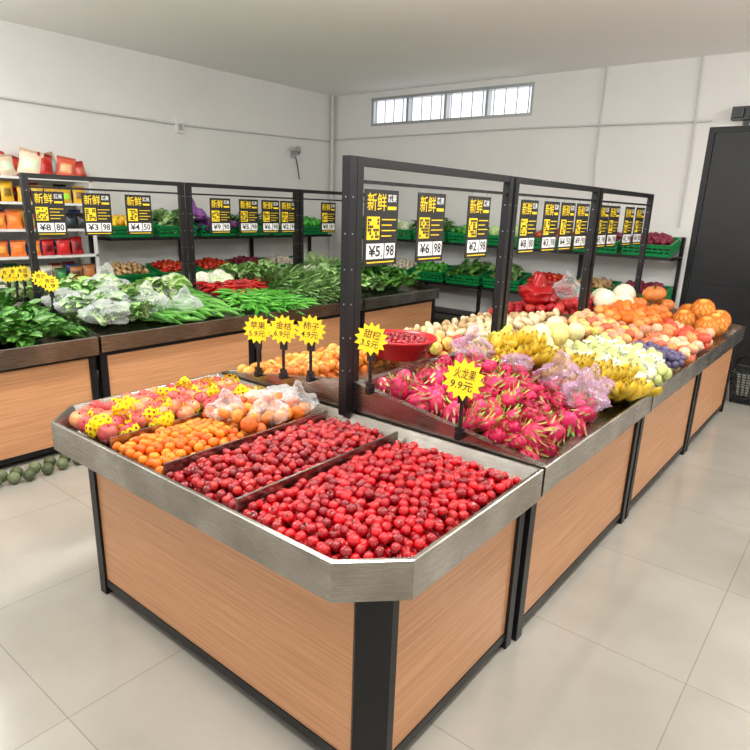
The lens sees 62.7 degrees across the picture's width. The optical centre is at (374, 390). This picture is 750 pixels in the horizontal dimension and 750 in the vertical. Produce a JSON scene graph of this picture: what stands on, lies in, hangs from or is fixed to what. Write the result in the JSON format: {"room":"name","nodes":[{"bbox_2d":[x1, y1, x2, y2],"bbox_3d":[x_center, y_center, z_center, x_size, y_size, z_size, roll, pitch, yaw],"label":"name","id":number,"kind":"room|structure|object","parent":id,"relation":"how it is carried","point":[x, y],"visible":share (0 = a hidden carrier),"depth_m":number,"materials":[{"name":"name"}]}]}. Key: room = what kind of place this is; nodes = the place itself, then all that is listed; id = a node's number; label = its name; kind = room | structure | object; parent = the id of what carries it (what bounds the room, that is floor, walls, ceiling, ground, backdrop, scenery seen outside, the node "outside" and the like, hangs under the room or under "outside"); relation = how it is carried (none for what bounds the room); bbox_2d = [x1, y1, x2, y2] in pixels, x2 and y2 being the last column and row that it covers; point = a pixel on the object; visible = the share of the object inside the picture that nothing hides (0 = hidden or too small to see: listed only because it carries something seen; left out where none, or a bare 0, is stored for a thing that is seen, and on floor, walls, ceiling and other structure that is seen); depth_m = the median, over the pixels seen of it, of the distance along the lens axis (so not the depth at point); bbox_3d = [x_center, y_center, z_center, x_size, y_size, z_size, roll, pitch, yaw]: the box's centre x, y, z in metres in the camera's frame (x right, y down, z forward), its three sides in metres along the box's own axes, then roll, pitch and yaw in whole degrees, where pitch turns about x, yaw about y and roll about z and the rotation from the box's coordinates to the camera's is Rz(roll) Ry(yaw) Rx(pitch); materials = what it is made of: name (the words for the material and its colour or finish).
{"room":"supermarket","nodes":[
{"label":"supermarket","id":0,"kind":"room"},
{"bbox_2d":[0,20,330,289],"bbox_3d":[-4.246,-2.017,6.333,0.200,3.400,11.400,15,21,37],"label":"wall","id":1,"kind":"structure","parent":0,"point":[38,65],"depth_m":7.74,"materials":[{"name":"paint"}]},
{"bbox_2d":[0,95,333,257],"bbox_3d":[-2.576,-2.488,8.105,0.082,3.400,5.950,15,21,37],"label":"pipe","id":2,"kind":"object","parent":1,"relation":"attached to","point":[331,141],"visible":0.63,"depth_m":9.01,"materials":[{"name":"grey plastic"}]},
{"bbox_2d":[174,118,183,133],"bbox_3d":[-2.511,-3.402,7.903,0.065,0.170,0.100,15,21,37],"label":"junction box","id":3,"kind":"object","parent":1,"relation":"attached to","point":[179,127],"visible":1,"depth_m":7.88,"materials":[{"name":"white plastic"}]},
{"bbox_2d":[290,146,300,178],"bbox_3d":[-1.182,-3.511,9.453,0.172,0.484,0.304,-7,19,-27],"label":"security camera","id":4,"kind":"object","parent":1,"relation":"attached to","point":[293,154],"visible":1,"depth_m":9.47,"materials":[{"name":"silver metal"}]},
{"bbox_2d":[0,371,749,749],"bbox_3d":[-0.345,0.696,3.804,10.380,0.100,11.400,15,21,37],"label":"floor","id":5,"kind":"structure","parent":0,"point":[644,644],"depth_m":2.47,"materials":[{"name":"tile"}]},
{"bbox_2d":[0,453,79,485],"bbox_3d":[-2.104,0.473,4.039,0.219,0.076,0.884,15,21,37],"label":"melons","id":6,"kind":"object","parent":5,"relation":"on","point":[15,475],"visible":0.65,"depth_m":3.92,"materials":[{"name":"green food"}]},
{"bbox_2d":[0,332,99,465],"bbox_3d":[-2.985,-0.088,4.557,1.940,0.801,0.990,15,21,37],"label":"display stand","id":7,"kind":"object","parent":5,"relation":"on","point":[39,381],"visible":0.72,"depth_m":4.08,"materials":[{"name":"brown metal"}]},
{"bbox_2d":[0,287,26,307],"bbox_3d":[-3.231,-0.625,4.616,0.956,0.310,1.009,15,21,37],"label":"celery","id":8,"kind":"object","parent":7,"relation":"on","point":[3,294],"visible":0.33,"depth_m":4.68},
{"bbox_2d":[0,298,90,347],"bbox_3d":[-2.641,-0.446,4.155,1.049,0.320,1.162,16,22,39],"label":"pile","id":9,"kind":"object","parent":7,"relation":"on","point":[26,323],"visible":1,"depth_m":4.21,"materials":[{"name":"green plant"}]},
{"bbox_2d":[0,175,99,287],"bbox_3d":[-4.046,-1.249,6.319,0.400,1.950,2.320,15,21,37],"label":"shelf","id":10,"kind":"object","parent":5,"relation":"on","point":[96,255],"visible":0.22,"depth_m":6.71,"materials":[{"name":"white metal"}]},
{"bbox_2d":[0,147,86,175],"bbox_3d":[-3.769,-2.364,6.360,0.347,0.319,1.538,15,21,37],"label":"snack bags","id":11,"kind":"object","parent":10,"relation":"on","point":[29,161],"visible":0.78,"depth_m":6.46},
{"bbox_2d":[0,181,95,283],"bbox_3d":[-4.021,-1.251,6.296,0.266,1.727,2.292,15,21,37],"label":"goods","id":12,"kind":"object","parent":10,"relation":"in","point":[14,218],"visible":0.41,"depth_m":6.67},
{"bbox_2d":[13,172,256,397],"bbox_3d":[-2.205,-0.848,5.315,1.940,1.875,1.408,15,21,37],"label":"display stand","id":13,"kind":"object","parent":5,"relation":"on","point":[136,355],"visible":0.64,"depth_m":4.77,"materials":[{"name":"brown metal"}]},
{"bbox_2d":[0,267,11,297],"bbox_3d":[-2.968,-0.861,4.987,0.129,0.285,0.042,-9,20,-34],"label":"price tag","id":14,"kind":"object","parent":13,"relation":"attached to","point":[3,274],"visible":0.46,"depth_m":4.95,"materials":[{"name":"yellow plastic"}]},
{"bbox_2d":[5,266,21,301],"bbox_3d":[-2.851,-0.850,4.892,0.126,0.286,0.042,-9,20,-33],"label":"price tag","id":15,"kind":"object","parent":13,"relation":"attached to","point":[11,271],"visible":0.52,"depth_m":4.86,"materials":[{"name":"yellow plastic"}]},
{"bbox_2d":[14,265,30,301],"bbox_3d":[-2.734,-0.839,4.797,0.129,0.285,0.042,-9,20,-32],"label":"price tag","id":16,"kind":"object","parent":13,"relation":"attached to","point":[22,273],"visible":0.98,"depth_m":4.77,"materials":[{"name":"yellow plastic"}]},
{"bbox_2d":[31,271,46,306],"bbox_3d":[-2.501,-0.765,4.622,0.128,0.286,0.042,-8,19,-31],"label":"price tag","id":17,"kind":"object","parent":13,"relation":"attached to","point":[38,276],"visible":0.74,"depth_m":4.59,"materials":[{"name":"yellow plastic"}]},
{"bbox_2d":[31,188,67,235],"bbox_3d":[-2.504,-1.377,4.744,0.008,0.355,0.240,15,21,37],"label":"price sign","id":18,"kind":"object","parent":13,"relation":"attached to","point":[49,211],"visible":1,"depth_m":4.74,"materials":[{"name":"black"}]},
{"bbox_2d":[40,275,59,312],"bbox_3d":[-2.385,-0.715,4.539,0.130,0.284,0.042,-8,19,-30],"label":"price tag","id":19,"kind":"object","parent":13,"relation":"attached to","point":[50,283],"visible":0.99,"depth_m":4.51,"materials":[{"name":"yellow plastic"}]},
{"bbox_2d":[0,273,109,299],"bbox_3d":[-2.792,-0.884,5.355,0.808,0.299,0.950,-13,22,-42],"label":"pile","id":20,"kind":"object","parent":13,"relation":"on","point":[29,288],"visible":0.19,"depth_m":5.23,"materials":[{"name":"green plant"}]},
{"bbox_2d":[81,190,112,234],"bbox_3d":[-2.266,-1.454,5.029,0.008,0.355,0.240,15,21,37],"label":"price sign","id":21,"kind":"object","parent":13,"relation":"hanging from","point":[97,214],"visible":1,"depth_m":5.03,"materials":[{"name":"black"}]},
{"bbox_2d":[45,279,156,325],"bbox_3d":[-2.119,-0.696,4.745,0.937,0.279,0.663,15,21,37],"label":"pile","id":22,"kind":"object","parent":13,"relation":"on","point":[104,311],"visible":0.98,"depth_m":4.63,"materials":[{"name":"green plant"}]},
{"bbox_2d":[41,262,201,324],"bbox_3d":[-2.011,-0.795,4.873,0.927,0.389,1.078,15,21,37],"label":"bag","id":23,"kind":"object","parent":13,"relation":"on","point":[94,276],"visible":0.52,"depth_m":4.66,"materials":[{"name":"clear plastic"}]},
{"bbox_2d":[96,273,192,301],"bbox_3d":[-1.874,-0.884,5.216,0.584,0.228,0.784,15,21,37],"label":"pile","id":24,"kind":"object","parent":23,"relation":"in","point":[177,280],"visible":0.84,"depth_m":5.12,"materials":[{"name":"green plant"}]},
{"bbox_2d":[124,192,152,234],"bbox_3d":[-2.033,-1.529,5.307,0.008,0.355,0.240,15,21,37],"label":"price sign","id":25,"kind":"object","parent":13,"relation":"hanging from","point":[138,207],"visible":1,"depth_m":5.30,"materials":[{"name":"black"}]},
{"bbox_2d":[122,286,244,324],"bbox_3d":[-1.709,-0.728,5.212,0.994,0.205,0.937,15,21,37],"label":"pile","id":26,"kind":"object","parent":13,"relation":"on","point":[211,306],"visible":0.57,"depth_m":5.11,"materials":[{"name":"green food"}]},
{"bbox_2d":[88,208,331,282],"bbox_3d":[-2.024,-1.703,8.647,0.691,1.622,3.710,15,21,37],"label":"display rack","id":27,"kind":"object","parent":5,"relation":"on","point":[133,271],"visible":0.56,"depth_m":7.84,"materials":[{"name":"black metal"}]},
{"bbox_2d":[185,198,206,220],"bbox_3d":[-2.364,-2.357,7.996,0.318,0.294,0.345,-7,19,-27],"label":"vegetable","id":28,"kind":"object","parent":27,"relation":"on","point":[199,214],"visible":0.51,"depth_m":7.94,"materials":[{"name":"purple food"}]},
{"bbox_2d":[184,182,363,362],"bbox_3d":[-1.310,-1.137,6.386,1.940,1.875,1.418,15,21,37],"label":"display stand","id":29,"kind":"object","parent":5,"relation":"on","point":[329,313],"visible":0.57,"depth_m":5.85,"materials":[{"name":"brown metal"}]},
{"bbox_2d":[153,269,233,282],"bbox_3d":[-1.903,-1.132,6.413,0.796,0.295,0.669,15,21,37],"label":"cabbages","id":30,"kind":"object","parent":29,"relation":"on","point":[220,275],"visible":0.29,"depth_m":6.28,"materials":[{"name":"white plant"}]},
{"bbox_2d":[209,196,230,233],"bbox_3d":[-1.493,-1.703,5.953,0.008,0.355,0.240,15,21,37],"label":"price sign","id":31,"kind":"object","parent":29,"relation":"hanging from","point":[220,211],"visible":1,"depth_m":5.95,"materials":[{"name":"black"}]},
{"bbox_2d":[193,277,268,295],"bbox_3d":[-1.360,-1.014,6.069,0.608,0.154,0.897,15,21,37],"label":"chilies","id":32,"kind":"object","parent":29,"relation":"on","point":[234,284],"visible":0.76,"depth_m":5.95,"materials":[{"name":"red food"}]},
{"bbox_2d":[239,198,258,232],"bbox_3d":[-1.273,-1.774,6.216,0.008,0.355,0.240,15,21,37],"label":"price sign","id":33,"kind":"object","parent":29,"relation":"hanging from","point":[248,208],"visible":1,"depth_m":6.21,"materials":[{"name":"black"}]},
{"bbox_2d":[207,257,292,279],"bbox_3d":[-1.414,-1.325,6.936,0.931,0.328,0.877,15,21,37],"label":"pile","id":34,"kind":"object","parent":29,"relation":"on","point":[249,269],"visible":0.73,"depth_m":6.70,"materials":[{"name":"green plant"}]},
{"bbox_2d":[212,288,321,317],"bbox_3d":[-1.022,-0.844,5.791,0.872,0.226,0.965,15,21,37],"label":"chilies","id":35,"kind":"object","parent":29,"relation":"on","point":[265,300],"visible":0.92,"depth_m":5.68,"materials":[{"name":"green food"}]},
{"bbox_2d":[261,198,278,232],"bbox_3d":[-1.091,-1.833,6.434,0.008,0.355,0.240,15,21,37],"label":"price sign","id":36,"kind":"object","parent":29,"relation":"hanging from","point":[269,208],"visible":1,"depth_m":6.43,"materials":[{"name":"black"}]},
{"bbox_2d":[280,201,293,232],"bbox_3d":[-0.928,-1.885,6.629,0.008,0.355,0.240,15,21,37],"label":"price sign","id":37,"kind":"object","parent":29,"relation":"attached to","point":[286,207],"visible":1,"depth_m":6.61,"materials":[{"name":"black"}]},
{"bbox_2d":[258,261,340,303],"bbox_3d":[-0.652,-1.112,6.359,0.921,0.400,1.025,16,22,40],"label":"shoots","id":38,"kind":"object","parent":29,"relation":"on","point":[314,283],"visible":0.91,"depth_m":6.18,"materials":[{"name":"green plant"}]},
{"bbox_2d":[51,373,543,749],"bbox_3d":[-0.448,0.577,2.615,1.938,0.801,0.990,15,21,37],"label":"display stand","id":39,"kind":"object","parent":5,"relation":"on","point":[352,654],"visible":0.74,"depth_m":2.09,"materials":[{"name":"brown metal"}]},
{"bbox_2d":[69,374,267,442],"bbox_3d":[-0.959,0.049,2.911,0.488,0.137,0.875,15,21,37],"label":"apples","id":40,"kind":"object","parent":39,"relation":"on","point":[129,412],"visible":0.87,"depth_m":2.77,"materials":[{"name":"red food"}]},
{"bbox_2d":[112,418,243,474],"bbox_3d":[-0.788,0.229,2.508,0.367,0.148,0.430,15,21,37],"label":"kumquats","id":41,"kind":"object","parent":39,"relation":"on","point":[170,443],"visible":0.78,"depth_m":2.44,"materials":[{"name":"orange food"}]},
{"bbox_2d":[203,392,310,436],"bbox_3d":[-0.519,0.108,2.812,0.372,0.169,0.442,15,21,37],"label":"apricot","id":42,"kind":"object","parent":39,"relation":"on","point":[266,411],"visible":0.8,"depth_m":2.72,"materials":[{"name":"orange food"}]},
{"bbox_2d":[205,380,319,423],"bbox_3d":[-0.498,0.039,2.806,0.363,0.169,0.523,15,21,37],"label":"bag","id":43,"kind":"object","parent":42,"relation":"on","point":[266,390],"visible":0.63,"depth_m":2.77,"materials":[{"name":"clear plastic"}]},
{"bbox_2d":[166,417,383,510],"bbox_3d":[-0.336,0.265,2.443,0.413,0.150,0.893,15,21,37],"label":"cherries","id":44,"kind":"object","parent":39,"relation":"on","point":[226,477],"visible":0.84,"depth_m":2.30,"materials":[{"name":"red food"}]},
{"bbox_2d":[242,440,520,559],"bbox_3d":[0.053,0.372,2.145,0.604,0.162,0.902,15,21,37],"label":"cherry tomatoes","id":45,"kind":"object","parent":39,"relation":"on","point":[396,501],"visible":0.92,"depth_m":2.00,"materials":[{"name":"red food"}]},
{"bbox_2d":[298,189,438,329],"bbox_3d":[-0.415,-1.425,7.456,1.940,1.875,1.408,15,21,37],"label":"display stand","id":46,"kind":"object","parent":5,"relation":"on","point":[398,307],"visible":0.37,"depth_m":6.98,"materials":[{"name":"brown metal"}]},
{"bbox_2d":[259,263,328,278],"bbox_3d":[-1.006,-1.429,7.519,0.731,0.283,0.635,15,21,37],"label":"pile","id":47,"kind":"object","parent":46,"relation":"on","point":[320,263],"visible":0.02,"depth_m":7.37,"materials":[{"name":"green plant"}]},
{"bbox_2d":[321,201,335,231],"bbox_3d":[-0.538,-2.011,7.095,0.008,0.355,0.240,15,21,37],"label":"price sign","id":48,"kind":"object","parent":46,"relation":"hanging from","point":[328,210],"visible":1,"depth_m":7.09,"materials":[{"name":"black"}]},
{"bbox_2d":[304,252,362,267],"bbox_3d":[-0.513,-1.652,8.017,1.211,0.365,0.909,10,18,26],"label":"leeks","id":49,"kind":"object","parent":46,"relation":"on","point":[322,260],"visible":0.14,"depth_m":7.77,"materials":[{"name":"green plant"}]},
{"bbox_2d":[316,262,387,290],"bbox_3d":[-0.322,-1.295,6.997,0.905,0.278,0.825,15,21,37],"label":"leafy vegetables","id":50,"kind":"object","parent":46,"relation":"on","point":[367,282],"visible":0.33,"depth_m":6.88,"materials":[{"name":"green plant"}]},
{"bbox_2d":[334,264,421,286],"bbox_3d":[0.077,-1.426,7.458,0.909,0.336,0.894,15,21,37],"label":"mustard","id":51,"kind":"object","parent":46,"relation":"on","point":[395,276],"visible":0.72,"depth_m":7.29,"materials":[{"name":"green plant"}]},
{"bbox_2d":[220,155,652,640],"bbox_3d":[0.313,-0.197,3.345,1.938,1.915,1.468,15,21,37],"label":"display stand","id":52,"kind":"object","parent":5,"relation":"on","point":[585,488],"visible":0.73,"depth_m":2.80,"materials":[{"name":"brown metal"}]},
{"bbox_2d":[243,315,271,376],"bbox_3d":[-0.604,-0.233,3.181,0.150,0.325,0.045,0,17,-7],"label":"price tag","id":53,"kind":"object","parent":52,"relation":"attached to","point":[257,329],"visible":0.99,"depth_m":3.15,"materials":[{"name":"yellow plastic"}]},
{"bbox_2d":[268,315,297,379],"bbox_3d":[-0.456,-0.218,3.060,0.148,0.326,0.046,0,17,-8],"label":"price tag","id":54,"kind":"object","parent":52,"relation":"attached to","point":[283,329],"visible":0.98,"depth_m":3.03,"materials":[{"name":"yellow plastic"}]},
{"bbox_2d":[296,314,325,381],"bbox_3d":[-0.307,-0.204,2.940,0.149,0.326,0.047,1,17,-2],"label":"price tag","id":55,"kind":"object","parent":52,"relation":"attached to","point":[310,330],"visible":1,"depth_m":2.91,"materials":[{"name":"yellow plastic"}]},
{"bbox_2d":[237,343,398,377],"bbox_3d":[-0.299,-0.149,3.595,0.596,0.218,0.869,15,21,37],"label":"persimmons","id":56,"kind":"object","parent":52,"relation":"on","point":[325,362],"visible":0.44,"depth_m":3.43,"materials":[{"name":"orange food"}]},
{"bbox_2d":[355,322,387,394],"bbox_3d":[-0.019,-0.144,2.715,0.146,0.326,0.048,2,17,0],"label":"price tag","id":57,"kind":"object","parent":52,"relation":"attached to","point":[370,339],"visible":1,"depth_m":2.68,"materials":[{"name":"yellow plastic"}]},
{"bbox_2d":[362,184,398,266],"bbox_3d":[0.028,-0.749,2.783,0.008,0.355,0.240,15,21,37],"label":"price sign","id":58,"kind":"object","parent":52,"relation":"hanging from","point":[380,206],"visible":1,"depth_m":2.78,"materials":[{"name":"black"}]},
{"bbox_2d":[376,329,436,361],"bbox_3d":[0.145,-0.254,3.497,0.414,0.118,0.414,15,21,37],"label":"plastic basin","id":59,"kind":"object","parent":52,"relation":"on","point":[398,352],"visible":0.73,"depth_m":3.36,"materials":[{"name":"red plastic"}]},
{"bbox_2d":[379,331,429,353],"bbox_3d":[0.147,-0.284,3.490,0.332,0.094,0.346,4,17,8],"label":"cherries","id":60,"kind":"object","parent":59,"relation":"in","point":[393,337],"visible":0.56,"depth_m":3.42,"materials":[{"name":"red food"}]},
{"bbox_2d":[415,188,445,261],"bbox_3d":[0.279,-0.830,3.084,0.008,0.355,0.240,15,21,37],"label":"price sign","id":61,"kind":"object","parent":52,"relation":"hanging from","point":[430,206],"visible":1,"depth_m":3.08,"materials":[{"name":"black"}]},
{"bbox_2d":[425,332,467,357],"bbox_3d":[0.224,-0.291,4.068,0.789,0.270,0.413,15,21,37],"label":"apples","id":62,"kind":"object","parent":52,"relation":"on","point":[442,346],"visible":0.18,"depth_m":3.77,"materials":[{"name":"yellow food"}]},
{"bbox_2d":[443,358,484,440],"bbox_3d":[0.346,0.034,2.445,0.167,0.336,0.051,6,17,13],"label":"price tag","id":63,"kind":"object","parent":52,"relation":"attached to","point":[463,379],"visible":1,"depth_m":2.42,"materials":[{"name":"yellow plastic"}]},
{"bbox_2d":[464,193,490,258],"bbox_3d":[0.574,-0.925,3.437,0.008,0.355,0.240,15,21,37],"label":"price sign","id":64,"kind":"object","parent":52,"relation":"hanging from","point":[478,211],"visible":1,"depth_m":3.43,"materials":[{"name":"black"}]},
{"bbox_2d":[377,344,604,460],"bbox_3d":[0.586,0.037,2.965,0.917,0.332,1.045,15,21,37],"label":"pile","id":65,"kind":"object","parent":52,"relation":"on","point":[521,413],"visible":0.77,"depth_m":2.79,"materials":[{"name":"pink food"}]},
{"bbox_2d":[450,323,615,411],"bbox_3d":[0.810,-0.142,3.200,0.935,0.320,0.402,15,21,37],"label":"bag","id":66,"kind":"object","parent":65,"relation":"on","point":[548,365],"visible":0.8,"depth_m":3.13,"materials":[{"name":"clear plastic"}]},
{"bbox_2d":[467,330,663,401],"bbox_3d":[1.026,-0.144,3.374,1.010,0.305,0.578,13,20,32],"label":"bananas","id":67,"kind":"object","parent":52,"relation":"on","point":[627,388],"visible":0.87,"depth_m":3.26,"materials":[{"name":"yellow food"}]},
{"bbox_2d":[472,324,526,347],"bbox_3d":[0.757,-0.300,3.601,0.223,0.119,0.401,15,21,37],"label":"mangoes","id":68,"kind":"object","parent":67,"relation":"on","point":[496,340],"visible":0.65,"depth_m":3.50,"materials":[{"name":"yellow food"}]},
{"bbox_2d":[362,216,685,316],"bbox_3d":[1.544,-1.545,8.507,4.752,1.631,0.590,15,21,37],"label":"display rack","id":69,"kind":"object","parent":5,"relation":"on","point":[662,246],"visible":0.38,"depth_m":8.23,"materials":[{"name":"black metal"}]},
{"bbox_2d":[440,177,710,518],"bbox_3d":[1.227,-0.491,4.439,1.938,1.915,1.418,15,21,37],"label":"display stand","id":70,"kind":"object","parent":5,"relation":"on","point":[663,433],"visible":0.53,"depth_m":4.01,"materials":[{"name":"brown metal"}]},
{"bbox_2d":[404,308,559,337],"bbox_3d":[0.824,-0.490,4.767,0.828,0.262,1.352,15,21,37],"label":"pile","id":71,"kind":"object","parent":70,"relation":"on","point":[518,320],"visible":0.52,"depth_m":4.59,"materials":[{"name":"beige food"}]},
{"bbox_2d":[516,197,538,253],"bbox_3d":[0.970,-1.052,3.910,0.008,0.355,0.240,15,21,37],"label":"price sign","id":72,"kind":"object","parent":70,"relation":"hanging from","point":[526,230],"visible":1,"depth_m":3.90,"materials":[{"name":"black"}]},
{"bbox_2d":[539,199,559,252],"bbox_3d":[1.183,-1.121,4.166,0.008,0.355,0.240,15,21,37],"label":"price sign","id":73,"kind":"object","parent":70,"relation":"hanging from","point":[551,209],"visible":1,"depth_m":4.16,"materials":[{"name":"black"}]},
{"bbox_2d":[520,316,584,349],"bbox_3d":[1.171,-0.334,4.117,0.282,0.264,0.685,15,21,37],"label":"pile","id":74,"kind":"object","parent":70,"relation":"on","point":[558,333],"visible":0.45,"depth_m":4.00,"materials":[{"name":"food"}]},
{"bbox_2d":[556,199,575,250],"bbox_3d":[1.359,-1.178,4.376,0.008,0.355,0.240,15,21,37],"label":"price sign","id":75,"kind":"object","parent":70,"relation":"hanging from","point":[567,213],"visible":1,"depth_m":4.37,"materials":[{"name":"black"}]},
{"bbox_2d":[572,202,589,249],"bbox_3d":[1.535,-1.235,4.586,0.008,0.355,0.240,15,21,37],"label":"price sign","id":76,"kind":"object","parent":70,"relation":"hanging from","point":[582,211],"visible":1,"depth_m":4.58,"materials":[{"name":"black"}]},
{"bbox_2d":[566,332,671,388],"bbox_3d":[1.500,-0.168,3.834,0.560,0.283,0.661,15,21,37],"label":"pears","id":77,"kind":"object","parent":70,"relation":"on","point":[651,363],"visible":0.64,"depth_m":3.77,"materials":[{"name":"food"}]},
{"bbox_2d":[559,309,703,364],"bbox_3d":[1.831,-0.381,4.453,0.947,0.294,0.638,15,21,37],"label":"peaches","id":78,"kind":"object","parent":70,"relation":"on","point":[593,323],"visible":0.62,"depth_m":4.38,"materials":[{"name":"food"}]},
{"bbox_2d":[632,340,685,368],"bbox_3d":[1.887,-0.245,4.125,0.350,0.136,0.251,15,21,37],"label":"grapes","id":79,"kind":"object","parent":70,"relation":"on","point":[674,359],"visible":0.54,"depth_m":4.05,"materials":[{"name":"purple food"}]},
{"bbox_2d":[585,188,744,451],"bbox_3d":[2.122,-0.780,5.509,1.938,1.915,1.408,15,21,37],"label":"display stand","id":80,"kind":"object","parent":5,"relation":"on","point":[713,382],"visible":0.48,"depth_m":5.17,"materials":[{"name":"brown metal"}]},
{"bbox_2d":[488,293,594,314],"bbox_3d":[1.692,-0.809,5.853,0.734,0.276,1.322,15,21,37],"label":"apples","id":81,"kind":"object","parent":80,"relation":"on","point":[569,305],"visible":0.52,"depth_m":5.40,"materials":[{"name":"red food"}]},
{"bbox_2d":[518,270,580,304],"bbox_3d":[1.695,-0.995,5.850,0.652,0.334,1.256,5,17,12],"label":"bag","id":82,"kind":"object","parent":81,"relation":"on","point":[538,291],"visible":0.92,"depth_m":5.41,"materials":[{"name":"red plastic"}]},
{"bbox_2d":[596,203,609,247],"bbox_3d":[1.811,-1.324,4.917,0.008,0.355,0.240,15,21,37],"label":"price sign","id":83,"kind":"object","parent":80,"relation":"attached to","point":[605,209],"visible":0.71,"depth_m":4.94,"materials":[{"name":"black"}]},
{"bbox_2d":[590,284,635,305],"bbox_3d":[2.216,-0.869,5.758,0.399,0.243,0.595,9,18,23],"label":"melon","id":84,"kind":"object","parent":80,"relation":"on","point":[602,296],"visible":0.59,"depth_m":5.56,"materials":[{"name":"white food"}]},
{"bbox_2d":[605,203,620,246],"bbox_3d":[1.975,-1.377,5.112,0.008,0.355,0.240,15,21,37],"label":"price sign","id":85,"kind":"object","parent":80,"relation":"hanging from","point":[614,212],"visible":1,"depth_m":5.10,"materials":[{"name":"black"}]},
{"bbox_2d":[620,205,634,245],"bbox_3d":[2.220,-1.456,5.405,0.008,0.355,0.240,15,21,37],"label":"price sign","id":86,"kind":"object","parent":80,"relation":"hanging from","point":[629,211],"visible":1,"depth_m":5.40,"materials":[{"name":"black"}]},
{"bbox_2d":[631,205,644,244],"bbox_3d":[2.408,-1.516,5.631,0.008,0.355,0.240,15,21,37],"label":"price sign","id":87,"kind":"object","parent":80,"relation":"hanging from","point":[639,217],"visible":1,"depth_m":5.62,"materials":[{"name":"black"}]},
{"bbox_2d":[593,299,714,349],"bbox_3d":[2.302,-0.539,5.035,0.879,0.294,0.749,15,21,37],"label":"pile","id":88,"kind":"object","parent":80,"relation":"on","point":[638,314],"visible":0.64,"depth_m":4.89,"materials":[{"name":"orange food"}]},
{"bbox_2d":[633,284,674,312],"bbox_3d":[2.555,-0.851,5.656,0.390,0.267,0.539,15,21,37],"label":"pumpkin","id":89,"kind":"object","parent":80,"relation":"on","point":[657,294],"visible":0.68,"depth_m":5.60,"materials":[{"name":"orange food"}]},
{"bbox_2d":[672,298,731,336],"bbox_3d":[2.822,-0.646,5.315,0.448,0.308,0.753,15,21,37],"label":"pumpkins","id":90,"kind":"object","parent":80,"relation":"on","point":[702,313],"visible":0.78,"depth_m":5.17,"materials":[{"name":"food"}]},
{"bbox_2d":[729,355,749,405],"bbox_3d":[3.693,-0.127,5.994,0.396,0.485,0.395,15,21,37],"label":"shopping basket","id":91,"kind":"object","parent":5,"relation":"on","point":[733,397],"visible":0.92,"depth_m":6.02,"materials":[{"name":"black plastic"}]},
{"bbox_2d":[0,0,749,96],"bbox_3d":[-0.231,-2.656,2.805,10.380,0.100,11.400,15,21,37],"label":"ceiling","id":92,"kind":"structure","parent":0,"point":[326,47],"depth_m":6.21,"materials":[{"name":"white paint"}]},
{"bbox_2d":[332,51,749,320],"bbox_3d":[3.229,-2.114,7.512,9.980,3.400,0.200,15,21,37],"label":"wall","id":93,"kind":"structure","parent":0,"point":[651,158],"depth_m":7.74,"materials":[{"name":"paint"}]},
{"bbox_2d":[434,318,450,323],"bbox_3d":[1.414,-0.957,9.200,5.580,0.100,0.012,15,21,37],"label":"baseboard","id":94,"kind":"structure","parent":93,"relation":"attached to","point":[439,321],"depth_m":9.51,"materials":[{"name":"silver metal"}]},
{"bbox_2d":[371,82,534,125],"bbox_3d":[1.030,-4.050,8.782,2.700,0.400,0.130,15,21,37],"label":"window","id":95,"kind":"structure","parent":93,"relation":"in","point":[509,100],"depth_m":8.71,"materials":[{"name":"white glass"}]},
{"bbox_2d":[334,56,711,227],"bbox_3d":[1.496,-3.297,8.481,5.610,1.800,0.024,15,21,37],"label":"cable conduit","id":96,"kind":"object","parent":93,"relation":"attached to","point":[694,121],"visible":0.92,"depth_m":7.41,"materials":[{"name":"grey plastic"}]},
{"bbox_2d":[679,125,749,373],"bbox_3d":[4.509,-1.418,6.583,2.120,2.680,0.170,15,21,37],"label":"door","id":97,"kind":"structure","parent":93,"relation":"in","point":[717,270],"depth_m":6.92,"materials":[{"name":"black metal"}]},
{"bbox_2d":[731,106,749,124],"bbox_3d":[3.919,-2.906,6.495,0.280,0.178,0.140,15,21,37],"label":"emergency light","id":98,"kind":"object","parent":93,"relation":"attached to","point":[739,113],"visible":1,"depth_m":6.49,"materials":[{"name":"black plastic"}]}
]}

